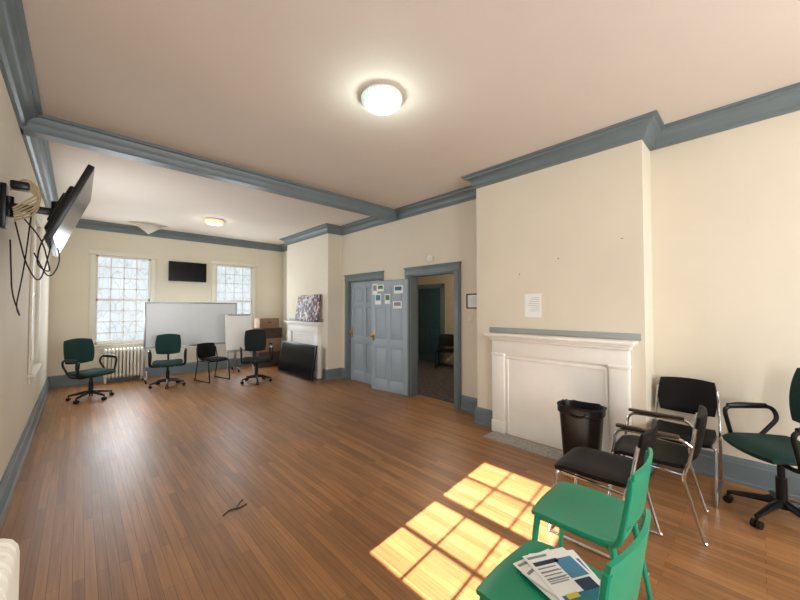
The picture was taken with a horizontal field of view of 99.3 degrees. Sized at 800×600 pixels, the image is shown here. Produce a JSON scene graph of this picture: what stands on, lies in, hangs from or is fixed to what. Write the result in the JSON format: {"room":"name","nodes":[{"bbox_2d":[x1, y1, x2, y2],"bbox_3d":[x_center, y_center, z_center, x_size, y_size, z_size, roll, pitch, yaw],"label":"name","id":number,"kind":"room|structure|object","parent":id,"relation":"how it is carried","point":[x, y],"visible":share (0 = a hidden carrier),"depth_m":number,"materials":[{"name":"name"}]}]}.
{"room":"meeting room","nodes":[
{"label":"meeting room","id":0,"kind":"room"},
{"bbox_2d":[0,70,50,480],"bbox_3d":[-2.739,-0.068,2.229,0.120,3.240,11.400,1,-2,-43],"label":"wall","id":1,"kind":"structure","parent":0,"point":[18,398],"depth_m":2.97,"materials":[{"name":"paint"}]},
{"bbox_2d":[0,377,49,527],"bbox_3d":[-2.682,1.446,2.248,0.038,0.215,11.400,1,-2,-43],"label":"baseboard","id":2,"kind":"structure","parent":1,"relation":"attached to","point":[9,479],"depth_m":3.14,"materials":[{"name":"wood"}]},
{"bbox_2d":[27,203,43,383],"bbox_3d":[-4.539,-0.066,4.209,0.145,2.030,1.190,1,-2,-43],"label":"window","id":3,"kind":"structure","parent":1,"relation":"in","point":[32,373],"depth_m":4.28,"materials":[{"name":"beige wood"}]},
{"bbox_2d":[0,164,94,315],"bbox_3d":[-2.506,-0.384,2.416,0.461,1.001,0.950,1,-2,-43],"label":"television","id":4,"kind":"object","parent":1,"relation":"attached to","point":[64,215],"visible":1,"depth_m":2.33,"materials":[{"name":"black plastic"}]},
{"bbox_2d":[48,228,282,375],"bbox_3d":[-4.989,0.069,8.027,4.820,3.240,0.120,1,-2,-43],"label":"wall","id":5,"kind":"structure","parent":0,"point":[69,285],"depth_m":7.42,"materials":[{"name":"paint"}]},
{"bbox_2d":[88,249,157,349],"bbox_3d":[-5.821,0.004,7.169,1.150,2.030,0.145,1,-2,-43],"label":"window","id":6,"kind":"structure","parent":5,"relation":"in","point":[119,287],"depth_m":7.15,"materials":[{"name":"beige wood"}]},
{"bbox_2d":[48,358,251,387],"bbox_3d":[-4.540,1.569,7.495,4.550,0.215,1.220,1,-2,-43],"label":"baseboard","id":7,"kind":"structure","parent":5,"relation":"attached to","point":[60,380],"depth_m":7.52,"materials":[{"name":"wood"}]},
{"bbox_2d":[168,261,206,281],"bbox_3d":[-4.952,-0.653,7.939,0.760,0.450,0.075,1,-2,-43],"label":"television","id":8,"kind":"object","parent":5,"relation":"attached to","point":[178,271],"visible":1,"depth_m":7.90,"materials":[{"name":"black plastic"}]},
{"bbox_2d":[211,260,256,329],"bbox_3d":[-4.223,0.040,8.681,1.130,2.030,0.145,1,-2,-43],"label":"window","id":9,"kind":"structure","parent":5,"relation":"in","point":[234,283],"depth_m":8.77,"materials":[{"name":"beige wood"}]},
{"bbox_2d":[0,360,799,599],"bbox_3d":[0.066,1.665,4.841,8.000,0.100,11.800,1,-2,-43],"label":"floor","id":10,"kind":"structure","parent":0,"point":[350,489],"depth_m":2.60,"materials":[{"name":"brown wood"}]},
{"bbox_2d":[0,538,19,599],"bbox_3d":[-1.048,1.158,0.739,0.202,0.723,1.214,1,-2,-43],"label":"radiator","id":11,"kind":"object","parent":10,"relation":"on","point":[9,549],"visible":1,"depth_m":1.09,"materials":[{"name":"metal"}]},
{"bbox_2d":[61,338,117,403],"bbox_3d":[-5.122,1.136,5.618,0.663,0.992,0.628,0,-1,12],"label":"office chair","id":12,"kind":"object","parent":10,"relation":"on","point":[77,351],"visible":1,"depth_m":5.59,"materials":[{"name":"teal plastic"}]},
{"bbox_2d":[103,346,146,383],"bbox_3d":[-5.669,1.327,7.038,0.712,0.683,0.202,1,-2,-43],"label":"radiator","id":13,"kind":"object","parent":10,"relation":"on","point":[132,360],"visible":0.98,"depth_m":6.98,"materials":[{"name":"metal"}]},
{"bbox_2d":[148,334,186,388],"bbox_3d":[-4.484,1.163,6.571,0.628,0.982,0.663,1,-2,-33],"label":"office chair","id":14,"kind":"object","parent":10,"relation":"on","point":[167,344],"visible":1,"depth_m":6.65,"materials":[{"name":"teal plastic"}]},
{"bbox_2d":[141,302,239,383],"bbox_3d":[-4.554,0.865,7.512,1.785,1.625,0.520,1,-2,-43],"label":"whiteboard","id":15,"kind":"object","parent":10,"relation":"on","point":[196,323],"visible":0.82,"depth_m":7.42,"materials":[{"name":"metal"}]},
{"bbox_2d":[194,343,229,382],"bbox_3d":[-3.910,1.286,7.089,0.570,0.761,0.446,-1,-2,31],"label":"chair","id":16,"kind":"object","parent":10,"relation":"on","point":[203,350],"visible":1,"depth_m":7.12,"materials":[{"name":"black fabric"}]},
{"bbox_2d":[223,499,246,515],"bbox_3d":[-1.221,1.556,2.545,0.076,0.007,0.217,0,-1,15],"label":"scrap","id":17,"kind":"object","parent":10,"relation":"on","point":[242,499],"visible":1,"depth_m":2.55,"materials":[{"name":"black plastic"}]},
{"bbox_2d":[224,313,254,377],"bbox_3d":[-3.663,0.986,7.663,0.422,1.375,0.621,-1,-2,43],"label":"easel","id":18,"kind":"object","parent":10,"relation":"on","point":[235,325],"visible":0.77,"depth_m":7.59,"materials":[{"name":"paper"}]},
{"bbox_2d":[240,329,272,384],"bbox_3d":[-2.930,1.137,6.940,0.628,1.052,0.663,1,-2,-28],"label":"office chair","id":19,"kind":"object","parent":10,"relation":"on","point":[254,339],"visible":1,"depth_m":7.06,"materials":[{"name":"fabric"}]},
{"bbox_2d":[253,318,281,367],"bbox_3d":[-3.450,1.093,8.893,0.624,1.234,0.452,1,-2,-43],"label":"cardboard boxes","id":20,"kind":"object","parent":10,"relation":"on","point":[272,329],"visible":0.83,"depth_m":8.76,"materials":[{"name":"brown cardboard"}]},
{"bbox_2d":[278,340,317,380],"bbox_3d":[-2.308,1.313,7.561,0.141,0.715,1.620,1,-2,-43],"label":"television","id":21,"kind":"object","parent":10,"relation":"on","point":[296,359],"visible":1,"depth_m":7.46,"materials":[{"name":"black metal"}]},
{"bbox_2d":[435,334,453,368],"bbox_3d":[1.171,1.292,8.607,0.486,0.821,0.570,0,-1,17],"label":"chair","id":22,"kind":"object","parent":10,"relation":"on","point":[444,339],"visible":0.79,"depth_m":8.82,"materials":[{"name":"black plastic"}]},
{"bbox_2d":[482,431,562,460],"bbox_3d":[1.506,1.578,3.563,0.245,0.012,1.330,1,-2,-43],"label":"hearth","id":23,"kind":"object","parent":10,"relation":"on","point":[542,450],"visible":0.62,"depth_m":3.68,"materials":[{"name":"stone"}]},
{"bbox_2d":[557,399,606,455],"bbox_3d":[1.683,1.267,3.155,0.404,0.590,0.309,-1,-2,42],"label":"trash can","id":24,"kind":"object","parent":23,"relation":"on","point":[581,423],"visible":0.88,"depth_m":3.08,"materials":[{"name":"black plastic"}]},
{"bbox_2d":[476,508,650,599],"bbox_3d":[0.590,1.135,1.233,0.465,0.793,0.503,1,-2,-41],"label":"plastic chair","id":25,"kind":"object","parent":10,"relation":"on","point":[620,579],"visible":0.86,"depth_m":1.22,"materials":[{"name":"green plastic"}]},
{"bbox_2d":[513,547,600,599],"bbox_3d":[0.635,1.056,1.285,0.292,0.016,0.328,0,-1,-18],"label":"flyers","id":26,"kind":"object","parent":25,"relation":"on","point":[559,573],"visible":0.96,"depth_m":1.30,"materials":[{"name":"paper"}]},
{"bbox_2d":[531,447,652,599],"bbox_3d":[0.988,1.147,1.747,0.503,0.793,0.465,-1,-2,45],"label":"plastic chair","id":27,"kind":"object","parent":10,"relation":"on","point":[602,519],"visible":0.96,"depth_m":1.70,"materials":[{"name":"green plastic"}]},
{"bbox_2d":[547,419,662,576],"bbox_3d":[1.359,1.163,2.264,0.570,0.781,0.496,-1,-2,45],"label":"chair","id":28,"kind":"object","parent":10,"relation":"on","point":[602,466],"visible":0.76,"depth_m":2.19,"materials":[{"name":"fabric"}]},
{"bbox_2d":[608,405,708,545],"bbox_3d":[1.895,1.157,2.500,0.555,0.798,0.555,-1,-2,43],"label":"armchair","id":29,"kind":"object","parent":10,"relation":"on","point":[665,453],"visible":0.85,"depth_m":2.40,"materials":[{"name":"plastic"}]},
{"bbox_2d":[649,376,723,506],"bbox_3d":[2.430,1.138,2.919,0.570,0.861,0.466,1,-2,-43],"label":"chair","id":30,"kind":"object","parent":10,"relation":"on","point":[680,394],"visible":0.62,"depth_m":3.00,"materials":[{"name":"plastic"}]},
{"bbox_2d":[722,368,799,529],"bbox_3d":[2.739,1.020,2.409,0.640,1.072,0.628,0,-1,11],"label":"office chair","id":31,"kind":"object","parent":10,"relation":"on","point":[782,451],"visible":1,"depth_m":2.43,"materials":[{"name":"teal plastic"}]},
{"bbox_2d":[22,0,799,244],"bbox_3d":[-1.042,-1.699,3.872,5.150,0.100,12.000,1,-2,-43],"label":"ceiling","id":32,"kind":"structure","parent":0,"point":[275,88],"depth_m":2.65,"materials":[{"name":"paint"}]},
{"bbox_2d":[129,222,167,233],"bbox_3d":[-5.205,-1.460,7.031,0.163,0.223,0.720,-1,-2,43],"label":"paper","id":33,"kind":"object","parent":32,"relation":"attached to","point":[148,229],"visible":1,"depth_m":7.03,"materials":[{"name":"white paper"}]},
{"bbox_2d":[20,114,397,221],"bbox_3d":[-1.730,-1.550,4.596,4.550,0.165,0.240,1,-2,-43],"label":"ceiling beam","id":34,"kind":"structure","parent":32,"relation":"attached to","point":[46,127],"depth_m":3.82,"materials":[{"name":"paint"}]},
{"bbox_2d":[205,218,223,225],"bbox_3d":[-3.662,-1.523,6.719,0.337,0.118,0.339,1,-2,-43],"label":"ceiling light","id":35,"kind":"object","parent":32,"relation":"attached to","point":[211,221],"depth_m":6.62,"materials":[{"name":"white glass"}]},
{"bbox_2d":[361,83,401,114],"bbox_3d":[-0.150,-1.616,2.788,0.337,0.118,0.339,1,-2,-43],"label":"ceiling light","id":36,"kind":"object","parent":32,"relation":"attached to","point":[380,98],"depth_m":2.71,"materials":[{"name":"white glass"}]},
{"bbox_2d":[418,274,453,364],"bbox_3d":[0.591,0.335,7.847,3.050,2.700,6.200,1,-2,-43],"label":"wall","id":37,"kind":"structure","parent":0,"point":[448,279],"depth_m":9.11,"materials":[{"name":"beige paint"}]},
{"bbox_2d":[418,283,444,363],"bbox_3d":[0.826,0.640,9.557,0.050,2.170,1.070,1,-2,-43],"label":"door","id":38,"kind":"structure","parent":37,"relation":"in","point":[431,297],"depth_m":9.49,"materials":[{"name":"paint"}]},
{"bbox_2d":[282,110,799,468],"bbox_3d":[0.538,0.005,5.327,0.500,3.240,11.400,1,-2,-43],"label":"wall","id":39,"kind":"structure","parent":0,"point":[705,266],"depth_m":3.29,"materials":[{"name":"paint"}]},
{"bbox_2d":[284,318,323,378],"bbox_3d":[-2.234,1.053,7.747,0.170,1.260,1.600,1,-2,-43],"label":"fireplace mantel","id":40,"kind":"object","parent":39,"relation":"attached to","point":[305,332],"visible":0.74,"depth_m":7.51,"materials":[{"name":"white paint"}]},
{"bbox_2d":[295,294,320,321],"bbox_3d":[-2.062,0.179,7.586,0.112,0.588,1.000,1,-2,-43],"label":"abstract canvas","id":41,"kind":"object","parent":40,"relation":"on","point":[308,306],"visible":1,"depth_m":7.53,"materials":[{"name":"multicoloured fabric"}]},
{"bbox_2d":[322,368,344,379],"bbox_3d":[-1.406,1.563,7.210,0.456,0.215,0.201,1,-2,-27],"label":"baseboard","id":42,"kind":"structure","parent":39,"relation":"attached to","point":[330,374],"depth_m":7.18,"materials":[{"name":"wood"}]},
{"bbox_2d":[349,280,378,383],"bbox_3d":[-0.693,0.641,6.832,0.164,2.030,0.960,1,-2,-43],"label":"door","id":43,"kind":"structure","parent":39,"relation":"in","point":[360,332],"depth_m":6.91,"materials":[{"name":"paint"}]},
{"bbox_2d":[344,271,383,379],"bbox_3d":[-0.693,0.564,6.834,0.200,2.195,1.270,1,-2,-43],"label":"door frame","id":44,"kind":"structure","parent":39,"relation":"attached to","point":[378,275],"depth_m":7.15,"materials":[{"name":"wood"}]},
{"bbox_2d":[370,279,407,395],"bbox_3d":[-0.192,0.643,6.083,0.850,1.990,0.164,-1,-2,39],"label":"door","id":45,"kind":"structure","parent":39,"relation":"in","point":[389,298],"depth_m":6.05,"materials":[{"name":"paint"}]},
{"bbox_2d":[0,0,799,251],"bbox_3d":[-1.042,-1.567,3.869,4.550,0.165,11.400,1,-2,-43],"label":"crown molding","id":46,"kind":"structure","parent":39,"relation":"attached to","point":[17,69],"depth_m":3.28,"materials":[{"name":"wood"}]},
{"bbox_2d":[427,255,433,261],"bbox_3d":[0.482,-0.670,5.510,0.052,0.120,0.120,1,-2,-43],"label":"smoke detector","id":47,"kind":"object","parent":39,"relation":"attached to","point":[430,258],"visible":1,"depth_m":5.48,"materials":[{"name":"white paint"}]},
{"bbox_2d":[403,261,461,408],"bbox_3d":[0.544,0.533,5.527,0.200,2.195,1.210,1,-2,-43],"label":"door frame","id":48,"kind":"structure","parent":39,"relation":"attached to","point":[455,267],"depth_m":5.62,"materials":[{"name":"grey wood"}]},
{"bbox_2d":[466,293,476,308],"bbox_3d":[1.059,0.016,4.911,0.014,0.218,0.238,1,-2,-43],"label":"framed notice","id":49,"kind":"object","parent":39,"relation":"attached to","point":[471,299],"visible":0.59,"depth_m":4.94,"materials":[{"name":"paper"}]},
{"bbox_2d":[461,395,491,428],"bbox_3d":[1.040,1.502,4.624,0.388,0.215,0.760,1,-2,-43],"label":"baseboard","id":50,"kind":"structure","parent":39,"relation":"attached to","point":[482,416],"depth_m":4.41,"materials":[{"name":"wood"}]},
{"bbox_2d":[525,293,541,316],"bbox_3d":[1.529,0.062,3.909,0.005,0.270,0.200,1,-2,-43],"label":"paper notice","id":51,"kind":"object","parent":39,"relation":"attached to","point":[533,302],"visible":1,"depth_m":3.90,"materials":[{"name":"white paper"}]},
{"bbox_2d":[484,327,640,458],"bbox_3d":[1.627,0.957,3.664,0.170,1.260,1.600,1,-2,-43],"label":"fireplace mantel","id":52,"kind":"object","parent":39,"relation":"attached to","point":[533,370],"visible":0.85,"depth_m":3.67,"materials":[{"name":"white paint"}]},
{"bbox_2d":[650,439,799,499],"bbox_3d":[3.345,1.444,2.187,0.388,0.215,3.030,1,-2,-43],"label":"baseboard","id":53,"kind":"structure","parent":39,"relation":"attached to","point":[750,473],"depth_m":2.88,"materials":[{"name":"grey paint"}]}
]}

